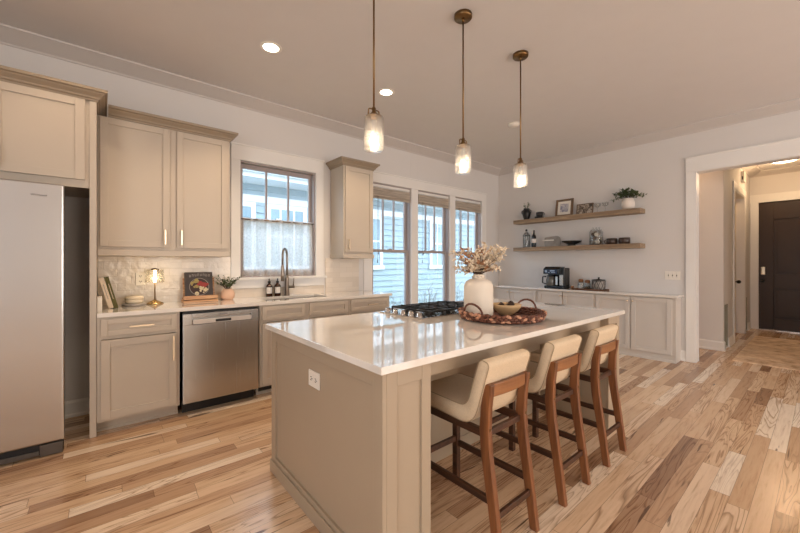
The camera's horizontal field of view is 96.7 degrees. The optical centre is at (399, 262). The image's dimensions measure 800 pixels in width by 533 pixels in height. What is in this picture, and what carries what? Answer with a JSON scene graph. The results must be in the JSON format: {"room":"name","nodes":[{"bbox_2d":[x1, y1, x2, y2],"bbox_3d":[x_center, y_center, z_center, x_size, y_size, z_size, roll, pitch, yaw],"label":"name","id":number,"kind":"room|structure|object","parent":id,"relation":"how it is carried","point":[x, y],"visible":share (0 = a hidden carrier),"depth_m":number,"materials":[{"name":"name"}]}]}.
{"room":"kitchen","nodes":[
{"label":"kitchen","id":0,"kind":"room"},
{"bbox_2d":[0,44,498,400],"bbox_3d":[-1.540,-0.242,4.180,9.200,3.105,0.150,0,0,-40],"label":"wall","id":1,"kind":"structure","parent":0,"point":[253,128],"depth_m":3.68,"materials":[{"name":"white paint"}]},
{"bbox_2d":[65,397,88,418],"bbox_3d":[-0.898,1.240,4.605,6.850,0.140,0.022,0,0,-40],"label":"baseboard","id":2,"kind":"structure","parent":1,"relation":"attached to","point":[78,407],"depth_m":3.04,"materials":[{"name":"white paint"}]},
{"bbox_2d":[136,273,144,284],"bbox_3d":[-2.427,0.150,3.324,0.073,0.117,0.008,0,0,-40],"label":"wall outlet","id":3,"kind":"object","parent":1,"relation":"attached to","point":[140,277],"visible":1,"depth_m":3.32,"materials":[{"name":"white plastic"}]},
{"bbox_2d":[97,104,237,256],"bbox_3d":[-2.133,-0.673,3.328,1.065,1.226,0.394,0,0,-40],"label":"upper cabinet","id":4,"kind":"object","parent":1,"relation":"attached to","point":[163,183],"visible":1,"depth_m":3.15,"materials":[{"name":"beige paint"}]},
{"bbox_2d":[98,256,358,305],"bbox_3d":[-1.617,0.159,4.012,2.734,0.442,0.008,0,0,-40],"label":"backsplash","id":5,"kind":"structure","parent":1,"relation":"attached to","point":[342,274],"depth_m":3.51,"materials":[{"name":"tile"}]},
{"bbox_2d":[240,160,314,277],"bbox_3d":[-1.460,-0.485,4.248,0.900,1.290,0.130,0,0,-40],"label":"window","id":6,"kind":"structure","parent":1,"relation":"in","point":[246,165],"depth_m":4.29,"materials":[{"name":"grey paint"}]},
{"bbox_2d":[241,217,313,276],"bbox_3d":[-1.422,-0.176,4.204,0.867,0.657,0.048,0,0,-40],"label":"cafe curtain","id":7,"kind":"object","parent":6,"relation":"hanging from","point":[263,240],"visible":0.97,"depth_m":4.17,"materials":[{"name":"fabric"}]},
{"bbox_2d":[229,141,326,288],"bbox_3d":[-1.401,-0.513,4.193,1.150,1.584,0.100,0,0,-40],"label":"trim","id":8,"kind":"structure","parent":1,"relation":"attached to","point":[239,151],"depth_m":4.10,"materials":[{"name":"white paint"}]},
{"bbox_2d":[326,156,379,258],"bbox_3d":[-0.606,-0.673,4.604,0.579,1.226,0.394,0,0,-40],"label":"upper cabinet","id":9,"kind":"object","parent":1,"relation":"attached to","point":[351,179],"visible":1,"depth_m":4.49,"materials":[{"name":"beige paint"}]},
{"bbox_2d":[372,182,409,309],"bbox_3d":[-0.167,-0.195,5.329,0.740,1.910,0.130,0,0,-40],"label":"window","id":10,"kind":"structure","parent":1,"relation":"in","point":[406,206],"depth_m":5.51,"materials":[{"name":"grey paint"}]},
{"bbox_2d":[373,184,409,262],"bbox_3d":[-0.128,-0.565,5.281,0.700,1.130,0.053,0,0,-40],"label":"blind","id":11,"kind":"object","parent":10,"relation":"attached to","point":[384,192],"visible":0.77,"depth_m":5.23,"materials":[{"name":"fabric"}]},
{"bbox_2d":[373,187,409,202],"bbox_3d":[-0.127,-1.008,5.281,0.696,0.153,0.049,0,0,-40],"label":"shade","id":12,"kind":"object","parent":10,"relation":"attached to","point":[386,193],"depth_m":5.27,"materials":[{"name":"fabric"}]},
{"bbox_2d":[363,171,486,303],"bbox_3d":[0.557,0.003,5.827,2.809,2.615,0.104,0,0,-40],"label":"trim","id":13,"kind":"structure","parent":1,"relation":"attached to","point":[414,185],"depth_m":5.58,"materials":[{"name":"white paint"}]},
{"bbox_2d":[418,190,448,300],"bbox_3d":[0.508,-0.195,5.893,0.740,1.910,0.130,0,0,-40],"label":"window","id":14,"kind":"structure","parent":1,"relation":"in","point":[445,212],"depth_m":6.08,"materials":[{"name":"grey paint"}]},
{"bbox_2d":[418,191,448,262],"bbox_3d":[0.548,-0.565,5.846,0.700,1.130,0.053,0,0,-40],"label":"blind","id":15,"kind":"object","parent":14,"relation":"attached to","point":[427,199],"visible":0.82,"depth_m":5.82,"materials":[{"name":"fabric"}]},
{"bbox_2d":[418,194,448,208],"bbox_3d":[0.548,-1.008,5.846,0.696,0.153,0.049,0,0,-40],"label":"shade","id":16,"kind":"object","parent":14,"relation":"attached to","point":[432,200],"depth_m":5.82,"materials":[{"name":"fabric"}]},
{"bbox_2d":[455,197,480,301],"bbox_3d":[1.183,-0.195,6.458,0.740,1.910,0.130,0,0,-40],"label":"window","id":17,"kind":"structure","parent":1,"relation":"in","point":[477,216],"depth_m":6.64,"materials":[{"name":"grey paint"}]},
{"bbox_2d":[455,198,480,261],"bbox_3d":[1.223,-0.565,6.410,0.700,1.130,0.053,0,0,-40],"label":"blind","id":18,"kind":"object","parent":17,"relation":"attached to","point":[460,204],"visible":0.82,"depth_m":6.34,"materials":[{"name":"fabric"}]},
{"bbox_2d":[455,201,480,212],"bbox_3d":[1.223,-1.008,6.410,0.696,0.153,0.049,0,0,-40],"label":"shade","id":19,"kind":"object","parent":17,"relation":"attached to","point":[469,206],"depth_m":6.41,"materials":[{"name":"fabric"}]},
{"bbox_2d":[0,0,799,170],"bbox_3d":[2.723,-1.855,2.277,13.300,0.120,8.600,0,0,-40],"label":"ceiling","id":20,"kind":"structure","parent":0,"point":[594,72],"depth_m":3.08,"materials":[{"name":"paint"}]},
{"bbox_2d":[260,41,281,53],"bbox_3d":[-1.074,-1.793,2.960,0.176,0.004,0.176,0,0,-40],"label":"recessed light","id":21,"kind":"object","parent":20,"relation":"in","point":[271,47],"visible":1,"depth_m":2.96,"materials":[{"name":"white plastic"}]},
{"bbox_2d":[364,0,383,152],"bbox_3d":[-0.152,-1.224,2.063,0.128,1.143,0.128,0,0,-40],"label":"pendant light","id":22,"kind":"object","parent":20,"relation":"hanging from","point":[373,116],"visible":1,"depth_m":2.06,"materials":[{"name":"glass"}]},
{"bbox_2d":[372,119,375,135],"bbox_3d":[-0.152,-0.785,2.063,0.024,0.088,0.023,0,0,-40],"label":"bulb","id":23,"kind":"object","parent":22,"relation":"attached to","point":[373,120],"depth_m":2.05,"materials":[{"name":"glass"}]},
{"bbox_2d":[378,88,393,95],"bbox_3d":[-0.146,-1.793,3.736,0.176,0.004,0.176,0,0,-40],"label":"recessed light","id":24,"kind":"object","parent":20,"relation":"in","point":[384,91],"visible":1,"depth_m":3.73,"materials":[{"name":"white plastic"}]},
{"bbox_2d":[454,9,471,174],"bbox_3d":[0.457,-1.224,2.572,0.128,1.143,0.128,0,0,-40],"label":"pendant light","id":25,"kind":"object","parent":20,"relation":"hanging from","point":[462,16],"visible":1,"depth_m":2.57,"materials":[{"name":"glass"}]},
{"bbox_2d":[461,148,464,160],"bbox_3d":[0.457,-0.785,2.572,0.024,0.088,0.023,0,0,-40],"label":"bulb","id":26,"kind":"object","parent":25,"relation":"attached to","point":[462,149],"depth_m":2.56,"materials":[{"name":"glass"}]},
{"bbox_2d":[508,122,519,127],"bbox_3d":[1.471,-1.778,4.586,0.140,0.034,0.140,0,0,-40],"label":"smoke detector","id":27,"kind":"object","parent":20,"relation":"attached to","point":[512,124],"visible":1,"depth_m":4.55,"materials":[{"name":"white plastic"}]},
{"bbox_2d":[513,50,527,187],"bbox_3d":[1.036,-1.224,3.056,0.128,1.143,0.128,0,0,-40],"label":"pendant light","id":28,"kind":"object","parent":20,"relation":"hanging from","point":[520,55],"visible":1,"depth_m":3.05,"materials":[{"name":"glass"}]},
{"bbox_2d":[519,166,521,176],"bbox_3d":[1.036,-0.785,3.056,0.024,0.088,0.023,0,0,-40],"label":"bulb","id":29,"kind":"object","parent":28,"relation":"attached to","point":[520,167],"depth_m":3.04,"materials":[{"name":"glass"}]},
{"bbox_2d":[774,159,796,163],"bbox_3d":[6.616,-1.772,6.118,0.330,0.046,0.330,0,0,-40],"label":"hall ceiling light","id":30,"kind":"object","parent":20,"relation":"attached to","point":[796,159],"visible":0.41,"depth_m":6.12,"materials":[{"name":"glass"}]},
{"bbox_2d":[0,329,799,532],"bbox_3d":[2.723,1.360,2.277,13.300,0.100,8.600,0,0,-40],"label":"floor","id":31,"kind":"structure","parent":0,"point":[713,442],"depth_m":2.25,"materials":[{"name":"brown wood"}]},
{"bbox_2d":[0,178,64,464],"bbox_3d":[-2.859,0.385,2.416,0.882,1.850,0.785,0,0,-40],"label":"refrigerator","id":32,"kind":"object","parent":31,"relation":"on","point":[32,214],"visible":1,"depth_m":2.34,"materials":[{"name":"grey metal"}]},
{"bbox_2d":[0,65,107,437],"bbox_3d":[-2.885,0.008,2.523,1.250,2.604,0.665,0,0,-40],"label":"tall cabinet","id":33,"kind":"object","parent":31,"relation":"on","point":[48,125],"visible":0.97,"depth_m":2.54,"materials":[{"name":"beige paint"}]},
{"bbox_2d":[97,312,179,431],"bbox_3d":[-2.250,0.862,3.055,0.536,0.897,0.642,0,0,-40],"label":"base cabinet","id":34,"kind":"object","parent":31,"relation":"on","point":[138,356],"visible":0.91,"depth_m":2.84,"materials":[{"name":"beige paint"}]},
{"bbox_2d":[180,306,257,412],"bbox_3d":[-1.788,0.868,3.442,0.628,0.885,0.584,0,0,-40],"label":"dishwasher","id":35,"kind":"object","parent":31,"relation":"on","point":[219,347],"visible":0.98,"depth_m":3.19,"materials":[{"name":"silver metal"}]},
{"bbox_2d":[255,297,347,394],"bbox_3d":[-1.150,0.862,3.975,1.005,0.897,0.642,0,0,-40],"label":"base cabinet","id":36,"kind":"object","parent":31,"relation":"on","point":[331,308],"visible":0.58,"depth_m":3.56,"materials":[{"name":"beige paint"}]},
{"bbox_2d":[97,290,391,317],"bbox_3d":[-1.380,0.396,3.806,2.834,0.032,0.610,0,0,-40],"label":"countertop","id":37,"kind":"structure","parent":36,"relation":"on","point":[178,306],"depth_m":3.42,"materials":[{"name":"white stone"}]},
{"bbox_2d":[97,296,101,311],"bbox_3d":[-2.349,0.321,2.781,0.029,0.118,0.080,0,0,-40],"label":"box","id":38,"kind":"object","parent":37,"relation":"on","point":[99,298],"visible":1,"depth_m":2.75,"materials":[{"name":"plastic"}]},
{"bbox_2d":[99,277,112,308],"bbox_3d":[-2.482,0.249,3.002,0.094,0.261,0.191,0,0,-40],"label":"book","id":39,"kind":"object","parent":37,"relation":"on","point":[102,280],"visible":1,"depth_m":2.93,"materials":[{"name":"beige paper"}]},
{"bbox_2d":[104,276,117,307],"bbox_3d":[-2.460,0.245,3.027,0.094,0.269,0.201,0,0,-40],"label":"book","id":40,"kind":"object","parent":37,"relation":"on","point":[111,293],"visible":0.99,"depth_m":2.95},
{"bbox_2d":[121,302,146,306],"bbox_3d":[-2.369,0.369,3.168,0.180,0.022,0.180,0,0,-40],"label":"marble board","id":41,"kind":"object","parent":37,"relation":"on","point":[142,303],"visible":0.77,"depth_m":3.10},
{"bbox_2d":[124,296,143,303],"bbox_3d":[-2.369,0.325,3.168,0.138,0.066,0.138,0,0,-40],"label":"lidded dish","id":42,"kind":"object","parent":41,"relation":"on","point":[128,299],"visible":1,"depth_m":3.12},
{"bbox_2d":[125,299,142,303],"bbox_3d":[-2.369,0.341,3.168,0.134,0.034,0.134,0,0,-40],"label":"bowl","id":43,"kind":"object","parent":42,"relation":"on","point":[128,301],"depth_m":3.11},
{"bbox_2d":[145,268,163,304],"bbox_3d":[-2.280,0.213,3.307,0.156,0.334,0.156,0,0,-40],"label":"table lamp","id":44,"kind":"object","parent":37,"relation":"on","point":[153,302],"visible":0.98,"depth_m":3.30,"materials":[{"name":"gold metal"}]},
{"bbox_2d":[181,277,217,302],"bbox_3d":[-1.993,0.265,3.541,0.300,0.230,0.160,0,0,-40],"label":"cookbook stand","id":45,"kind":"object","parent":37,"relation":"on","point":[202,298],"visible":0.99,"depth_m":3.49,"materials":[{"name":"brown wood"}]},
{"bbox_2d":[184,272,212,295],"bbox_3d":[-2.012,0.216,3.556,0.244,0.248,0.090,0,0,-40],"label":"cookbook","id":46,"kind":"object","parent":45,"relation":"on","point":[195,283],"visible":0.99,"depth_m":3.54,"materials":[{"name":"black paper"}]},
{"bbox_2d":[190,278,198,287],"bbox_3d":[-2.030,0.200,3.517,0.078,0.093,0.020,0,0,-40],"label":"print","id":47,"kind":"object","parent":46,"relation":"attached to","point":[194,282],"depth_m":3.52},
{"bbox_2d":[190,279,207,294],"bbox_3d":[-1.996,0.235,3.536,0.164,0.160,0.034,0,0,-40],"label":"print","id":48,"kind":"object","parent":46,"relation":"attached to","point":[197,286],"depth_m":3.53},
{"bbox_2d":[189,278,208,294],"bbox_3d":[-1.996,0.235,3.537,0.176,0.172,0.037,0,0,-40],"label":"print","id":49,"kind":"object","parent":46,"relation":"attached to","point":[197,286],"depth_m":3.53},
{"bbox_2d":[195,286,207,295],"bbox_3d":[-1.977,0.273,3.543,0.124,0.097,0.018,0,0,-44],"label":"print","id":50,"kind":"object","parent":46,"relation":"attached to","point":[199,290],"depth_m":3.54},
{"bbox_2d":[197,281,208,286],"bbox_3d":[-1.974,0.212,3.560,0.109,0.065,0.012,0,0,-36],"label":"print","id":51,"kind":"object","parent":46,"relation":"attached to","point":[199,283],"depth_m":3.56},
{"bbox_2d":[211,275,239,299],"bbox_3d":[-1.776,0.249,3.672,0.345,0.263,0.193,0,0,-40],"label":"potted plant","id":52,"kind":"object","parent":37,"relation":"on","point":[227,293],"visible":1,"depth_m":3.65,"materials":[{"name":"green plant"}]},
{"bbox_2d":[266,279,272,296],"bbox_3d":[-1.487,0.278,4.042,0.072,0.204,0.072,0,0,23],"label":"soap bottle","id":53,"kind":"object","parent":37,"relation":"on","point":[269,288],"visible":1,"depth_m":4.01,"materials":[{"name":"brown glass"}]},
{"bbox_2d":[274,278,280,295],"bbox_3d":[-1.413,0.278,4.103,0.072,0.204,0.072,0,0,23],"label":"soap bottle","id":54,"kind":"object","parent":37,"relation":"on","point":[277,287],"visible":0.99,"depth_m":4.08,"materials":[{"name":"brown glass"}]},
{"bbox_2d":[281,248,294,295],"bbox_3d":[-1.323,0.101,4.119,0.096,0.557,0.260,0,0,14],"label":"faucet","id":55,"kind":"object","parent":37,"relation":"on","point":[287,286],"visible":0.99,"depth_m":4.16,"materials":[{"name":"grey metal"}]},
{"bbox_2d":[267,297,325,322],"bbox_3d":[-1.200,0.511,3.976,0.712,0.197,0.372,0,0,-40],"label":"sink","id":56,"kind":"object","parent":37,"relation":"in","point":[304,297],"visible":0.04,"depth_m":4.03,"materials":[{"name":"metal"}]},
{"bbox_2d":[258,385,271,390],"bbox_3d":[-1.294,1.252,3.644,0.310,0.055,0.008,0,0,-40],"label":"vent","id":57,"kind":"object","parent":36,"relation":"attached to","point":[266,388],"depth_m":3.59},
{"bbox_2d":[348,296,388,314],"bbox_3d":[-0.533,0.862,4.491,0.600,0.897,0.642,0,0,-40],"label":"base cabinet","id":58,"kind":"object","parent":31,"relation":"on","point":[370,304],"visible":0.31,"depth_m":4.25,"materials":[{"name":"beige paint"}]},
{"bbox_2d":[270,315,618,532],"bbox_3d":[0.493,0.864,2.579,2.445,0.892,1.175,0,0,-40],"label":"kitchen island","id":59,"kind":"object","parent":31,"relation":"on","point":[354,454],"visible":0.45,"depth_m":1.63,"materials":[{"name":"beige paint"}]},
{"bbox_2d":[309,369,319,390],"bbox_3d":[-0.439,0.595,1.816,0.008,0.082,0.118,0,0,-40],"label":"island outlet","id":60,"kind":"object","parent":59,"relation":"attached to","point":[314,377],"visible":1,"depth_m":1.81,"materials":[{"name":"white plastic"}]},
{"bbox_2d":[265,299,624,375],"bbox_3d":[0.496,0.402,2.583,2.495,0.030,1.223,0,0,-40],"label":"island countertop","id":61,"kind":"structure","parent":59,"relation":"on","point":[379,343],"depth_m":1.95,"materials":[{"name":"white stone"}]},
{"bbox_2d":[379,301,463,319],"bbox_3d":[0.279,0.362,2.847,0.760,0.050,0.480,0,0,-40],"label":"gas cooktop","id":62,"kind":"object","parent":61,"relation":"in","point":[427,310],"visible":0.85,"depth_m":2.71,"materials":[{"name":"metal"}]},
{"bbox_2d":[458,298,546,323],"bbox_3d":[0.707,0.324,2.483,0.596,0.123,0.596,0,0,38],"label":"woven tray","id":63,"kind":"object","parent":61,"relation":"on","point":[524,315],"visible":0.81,"depth_m":2.28,"materials":[{"name":"wicker"}]},
{"bbox_2d":[464,274,492,315],"bbox_3d":[0.560,0.228,2.541,0.206,0.294,0.206,0,0,-40],"label":"vase","id":64,"kind":"object","parent":63,"relation":"on","point":[478,290],"visible":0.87,"depth_m":2.46,"materials":[{"name":"beige ceramic"}]},
{"bbox_2d":[448,241,509,274],"bbox_3d":[0.560,-0.035,2.547,0.427,0.248,0.251,0,0,-9],"label":"flower bouquet","id":65,"kind":"object","parent":64,"relation":"on","point":[474,265],"visible":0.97,"depth_m":2.52,"materials":[{"name":"beige plant"}]},
{"bbox_2d":[493,302,521,314],"bbox_3d":[0.774,0.336,2.583,0.210,0.078,0.210,0,0,-40],"label":"serving bowl","id":66,"kind":"object","parent":63,"relation":"on","point":[505,309],"visible":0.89,"depth_m":2.51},
{"bbox_2d":[431,348,539,532],"bbox_3d":[0.383,0.873,1.849,0.352,0.873,0.554,0,0,-40],"label":"bar stool","id":67,"kind":"object","parent":31,"relation":"on","point":[458,399],"visible":0.87,"depth_m":1.73,"materials":[{"name":"beige fabric"}]},
{"bbox_2d":[431,349,529,420],"bbox_3d":[0.365,0.594,1.871,0.352,0.314,0.498,0,0,-40],"label":"seat cushion","id":68,"kind":"object","parent":67,"relation":"on","point":[498,381],"depth_m":1.72,"materials":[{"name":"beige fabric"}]},
{"bbox_2d":[493,287,537,301],"bbox_3d":[2.125,0.883,6.524,0.308,0.854,0.952,0,0,-40],"label":"base cabinet","id":69,"kind":"object","parent":31,"relation":"on","point":[498,292],"visible":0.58,"depth_m":6.42,"materials":[{"name":"beige paint"}]},
{"bbox_2d":[493,285,683,297],"bbox_3d":[2.756,0.440,5.781,0.294,0.030,2.904,0,0,-40],"label":"countertop","id":70,"kind":"structure","parent":69,"relation":"on","point":[501,286],"depth_m":5.30,"materials":[{"name":"white stone"}]},
{"bbox_2d":[542,267,569,288],"bbox_3d":[2.608,0.244,5.974,0.234,0.362,0.390,0,0,-40],"label":"coffee maker","id":71,"kind":"object","parent":70,"relation":"on","point":[557,277],"visible":0.99,"depth_m":5.88,"materials":[{"name":"black plastic"}]},
{"bbox_2d":[574,288,608,290],"bbox_3d":[2.979,0.412,5.534,0.200,0.026,0.440,0,0,-40],"label":"serving tray","id":72,"kind":"object","parent":70,"relation":"on","point":[590,289],"visible":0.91,"depth_m":5.44,"materials":[{"name":"brown wood"}]},
{"bbox_2d":[578,279,583,288],"bbox_3d":[2.871,0.334,5.640,0.090,0.165,0.089,0,0,-40],"label":"storage jar","id":73,"kind":"object","parent":72,"relation":"on","point":[579,280],"visible":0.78,"depth_m":5.61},
{"bbox_2d":[592,277,605,289],"bbox_3d":[3.045,0.317,5.447,0.194,0.200,0.194,0,0,-40],"label":"jar","id":74,"kind":"object","parent":72,"relation":"on","point":[598,283],"visible":0.86,"depth_m":5.38,"materials":[{"name":"clear glass"}]},
{"bbox_2d":[492,334,590,506],"bbox_3d":[0.831,0.873,2.217,0.352,0.873,0.554,0,0,-40],"label":"bar stool","id":75,"kind":"object","parent":31,"relation":"on","point":[560,359],"visible":0.66,"depth_m":2.04,"materials":[{"name":"brown wood"}]},
{"bbox_2d":[526,334,580,391],"bbox_3d":[0.813,0.594,2.239,0.352,0.314,0.498,0,0,-40],"label":"seat cushion","id":76,"kind":"object","parent":75,"relation":"on","point":[560,359],"depth_m":2.02,"materials":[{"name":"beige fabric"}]},
{"bbox_2d":[538,290,594,306],"bbox_3d":[2.729,0.883,5.801,0.308,0.854,0.931,0,0,-40],"label":"base cabinet","id":77,"kind":"object","parent":31,"relation":"on","point":[544,296],"visible":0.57,"depth_m":5.70,"materials":[{"name":"beige paint"}]},
{"bbox_2d":[529,324,626,467],"bbox_3d":[1.283,0.873,2.589,0.352,0.873,0.554,0,0,-40],"label":"bar stool","id":78,"kind":"object","parent":31,"relation":"on","point":[601,344],"visible":0.79,"depth_m":2.41,"materials":[{"name":"brown wood"}]},
{"bbox_2d":[530,324,617,371],"bbox_3d":[1.265,0.594,2.610,0.352,0.314,0.498,0,0,-40],"label":"seat cushion","id":79,"kind":"object","parent":78,"relation":"on","point":[601,344],"depth_m":2.38,"materials":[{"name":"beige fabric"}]},
{"bbox_2d":[595,293,680,363],"bbox_3d":[3.346,0.883,5.063,0.308,0.854,0.990,0,0,-40],"label":"base cabinet","id":80,"kind":"object","parent":31,"relation":"on","point":[646,327],"depth_m":4.85,"materials":[{"name":"beige paint"}]},
{"bbox_2d":[732,336,799,370],"bbox_3d":[5.903,1.304,4.968,2.470,0.012,1.550,0,0,-40],"label":"area rug","id":81,"kind":"object","parent":31,"relation":"on","point":[766,351],"visible":1,"depth_m":5.10,"materials":[{"name":"fabric"}]},
{"bbox_2d":[499,110,799,350],"bbox_3d":[4.688,-0.242,3.802,0.130,3.105,8.420,0,0,-40],"label":"wall","id":82,"kind":"structure","parent":0,"point":[656,169],"depth_m":5.32,"materials":[{"name":"white paint"}]},
{"bbox_2d":[0,23,799,175],"bbox_3d":[1.165,-1.751,0.929,8.960,0.086,8.310,0,0,-40],"label":"trim","id":83,"kind":"structure","parent":82,"relation":"attached to","point":[11,36],"depth_m":4.03,"materials":[{"name":"paint"}]},
{"bbox_2d":[513,208,644,224],"bbox_3d":[2.793,-0.741,5.796,0.217,0.066,2.000,0,0,-40],"label":"floating shelf","id":84,"kind":"object","parent":82,"relation":"attached to","point":[632,211],"visible":1,"depth_m":5.57,"materials":[{"name":"brown wood"}]},
{"bbox_2d":[521,208,530,218],"bbox_3d":[2.279,-0.876,6.410,0.143,0.205,0.143,0,0,5],"label":"urn vase","id":85,"kind":"object","parent":84,"relation":"on","point":[526,212],"visible":0.87,"depth_m":6.36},
{"bbox_2d":[555,198,573,215],"bbox_3d":[2.748,-0.921,5.948,0.066,0.299,0.290,0,0,-40],"label":"picture frame","id":86,"kind":"object","parent":84,"relation":"on","point":[564,206],"visible":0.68,"depth_m":5.94,"materials":[{"name":"brown wood"}]},
{"bbox_2d":[560,203,568,211],"bbox_3d":[2.747,-0.923,5.947,0.024,0.143,0.138,0,0,-40],"label":"print","id":87,"kind":"object","parent":86,"relation":"attached to","point":[564,207],"depth_m":5.94},
{"bbox_2d":[576,203,593,213],"bbox_3d":[2.963,-0.862,5.700,0.048,0.182,0.255,0,0,-40],"label":"picture frame","id":88,"kind":"object","parent":84,"relation":"on","point":[588,207],"visible":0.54,"depth_m":5.70,"materials":[{"name":"paper"}]},
{"bbox_2d":[612,187,646,208],"bbox_3d":[3.320,-0.936,5.143,0.196,0.324,0.485,0,0,-40],"label":"greenery","id":89,"kind":"object","parent":84,"relation":"on","point":[627,203],"visible":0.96,"depth_m":5.12,"materials":[{"name":"ceramic"}]},
{"bbox_2d":[513,243,644,251],"bbox_3d":[2.793,-0.246,5.796,0.217,0.066,2.000,0,0,-40],"label":"floating shelf","id":90,"kind":"object","parent":82,"relation":"attached to","point":[628,245],"visible":1,"depth_m":5.57,"materials":[{"name":"brown wood"}]},
{"bbox_2d":[523,229,529,246],"bbox_3d":[2.279,-0.446,6.410,0.127,0.331,0.127,0,0,-40],"label":"bottle","id":91,"kind":"object","parent":90,"relation":"on","point":[525,229],"visible":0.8,"depth_m":6.39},
{"bbox_2d":[532,230,535,246],"bbox_3d":[2.372,-0.430,6.298,0.077,0.302,0.077,0,0,-40],"label":"wine bottle","id":92,"kind":"object","parent":90,"relation":"on","point":[533,235],"visible":0.82,"depth_m":6.27,"materials":[{"name":"black glass"}]},
{"bbox_2d":[542,236,560,246],"bbox_3d":[2.609,-0.369,6.118,0.051,0.183,0.329,0,0,-40],"label":"serving board","id":93,"kind":"object","parent":90,"relation":"on","point":[555,240],"visible":0.86,"depth_m":6.09,"materials":[{"name":"grey stone"}]},
{"bbox_2d":[562,240,580,245],"bbox_3d":[2.796,-0.319,5.792,0.300,0.080,0.300,0,0,-40],"label":"pedestal bowl","id":94,"kind":"object","parent":90,"relation":"on","point":[571,242],"visible":0.94,"depth_m":5.71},
{"bbox_2d":[604,238,617,243],"bbox_3d":[3.161,-0.323,5.316,0.158,0.088,0.143,0,0,11],"label":"mug","id":95,"kind":"object","parent":90,"relation":"on","point":[608,240],"visible":0.87,"depth_m":5.26,"materials":[{"name":"brown ceramic"}]},
{"bbox_2d":[618,237,629,243],"bbox_3d":[3.281,-0.324,5.188,0.162,0.090,0.150,0,0,0],"label":"mug","id":96,"kind":"object","parent":90,"relation":"on","point":[624,240],"visible":0.94,"depth_m":5.13,"materials":[{"name":"brown ceramic"}]},
{"bbox_2d":[665,271,679,279],"bbox_3d":[3.720,0.170,4.852,0.008,0.115,0.172,0,0,-40],"label":"light switch","id":97,"kind":"object","parent":82,"relation":"attached to","point":[669,275],"visible":1,"depth_m":4.85,"materials":[{"name":"white plastic"}]},
{"bbox_2d":[681,350,685,360],"bbox_3d":[3.791,1.240,4.756,0.022,0.140,0.051,0,0,-40],"label":"baseboard","id":98,"kind":"structure","parent":82,"relation":"attached to","point":[683,352],"depth_m":4.75,"materials":[{"name":"white paint"}]},
{"bbox_2d":[685,137,799,362],"bbox_3d":[4.530,-0.044,3.979,0.184,2.708,2.103,0,0,-40],"label":"trim","id":99,"kind":"structure","parent":82,"relation":"attached to","point":[789,149],"depth_m":4.65,"materials":[{"name":"white paint"}]},
{"bbox_2d":[699,172,711,339],"bbox_3d":[4.195,-0.242,6.114,0.120,3.105,1.800,0,0,-40],"label":"wall","id":100,"kind":"structure","parent":0,"point":[705,179],"depth_m":5.44,"materials":[{"name":"white paint"}]},
{"bbox_2d":[712,168,749,347],"bbox_3d":[5.926,-0.242,6.304,3.020,3.105,0.130,0,0,-40],"label":"wall","id":101,"kind":"structure","parent":0,"point":[722,181],"depth_m":5.38,"materials":[{"name":"white paint"}]},
{"bbox_2d":[699,322,750,351],"bbox_3d":[5.293,1.240,6.927,2.892,0.140,1.942,0,0,-40],"label":"baseboard","id":102,"kind":"structure","parent":101,"relation":"attached to","point":[703,343],"depth_m":5.41,"materials":[{"name":"white paint"}]},
{"bbox_2d":[724,304,727,345],"bbox_3d":[4.944,0.960,5.484,0.317,0.656,0.127,0,0,-40],"label":"air vent","id":103,"kind":"object","parent":101,"relation":"in","point":[725,305],"visible":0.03,"depth_m":5.54,"materials":[{"name":"metal"}]},
{"bbox_2d":[733,181,745,342],"bbox_3d":[5.924,-0.015,6.291,1.399,2.650,0.157,0,0,-40],"label":"door","id":104,"kind":"structure","parent":101,"relation":"in","point":[739,194],"depth_m":6.61,"materials":[{"name":"beige paint"}]},
{"bbox_2d":[741,171,745,182],"bbox_3d":[6.181,-1.545,6.402,0.183,0.190,0.044,0,0,-40],"label":"door chime","id":105,"kind":"object","parent":101,"relation":"attached to","point":[743,174],"visible":1,"depth_m":6.35,"materials":[{"name":"white plastic"}]},
{"bbox_2d":[746,297,746,328],"bbox_3d":[6.601,0.975,6.869,0.217,0.626,0.127,0,0,-40],"label":"air vent","id":106,"kind":"object","parent":101,"relation":"in","point":[746,297],"visible":0.02,"depth_m":6.89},
{"bbox_2d":[742,165,799,177],"bbox_3d":[6.845,-1.751,5.189,2.780,0.086,2.760,0,0,-40],"label":"trim","id":107,"kind":"structure","parent":101,"relation":"attached to","point":[751,171],"depth_m":6.76,"materials":[{"name":"paint"}]},
{"bbox_2d":[750,171,799,202],"bbox_3d":[7.923,-0.242,6.168,0.130,3.105,2.900,0,0,-40],"label":"wall","id":108,"kind":"structure","parent":0,"point":[786,182],"depth_m":6.87,"materials":[{"name":"white paint"}]},
{"bbox_2d":[750,190,799,332],"bbox_3d":[7.416,-0.020,6.715,0.186,2.660,1.170,0,0,-40],"label":"door","id":109,"kind":"structure","parent":108,"relation":"in","point":[774,226],"depth_m":6.89,"materials":[{"name":"brown paint"}]},
{"label":"outside","id":110,"kind":"structure","parent":0,"visible":0},
{"bbox_3d":[-2.423,2.010,13.811,26.000,0.100,15.700,0,0,-40],"label":"ground","id":111,"kind":"structure","parent":110,"visible":0},
{"bbox_2d":[243,169,473,307],"bbox_3d":[-1.310,-0.515,10.141,21.000,4.950,3.760,0,0,-40],"label":"house","id":112,"kind":"structure","parent":111,"relation":"on","point":[388,273],"depth_m":9.56,"materials":[{"name":"paint"}]},
{"bbox_2d":[420,283,436,302],"bbox_3d":[0.590,1.174,7.005,0.478,1.573,0.501,0,0,35],"label":"bare shrub","id":113,"kind":"object","parent":111,"relation":"on","point":[432,283],"visible":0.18,"depth_m":7.04,"materials":[{"name":"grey plant"}]},
{"bbox_2d":[455,283,463,300],"bbox_3d":[1.149,1.159,7.397,0.604,1.604,0.492,0,0,-40],"label":"bare shrub","id":114,"kind":"object","parent":111,"relation":"on","point":[460,283],"visible":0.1,"depth_m":7.33,"materials":[{"name":"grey plant"}]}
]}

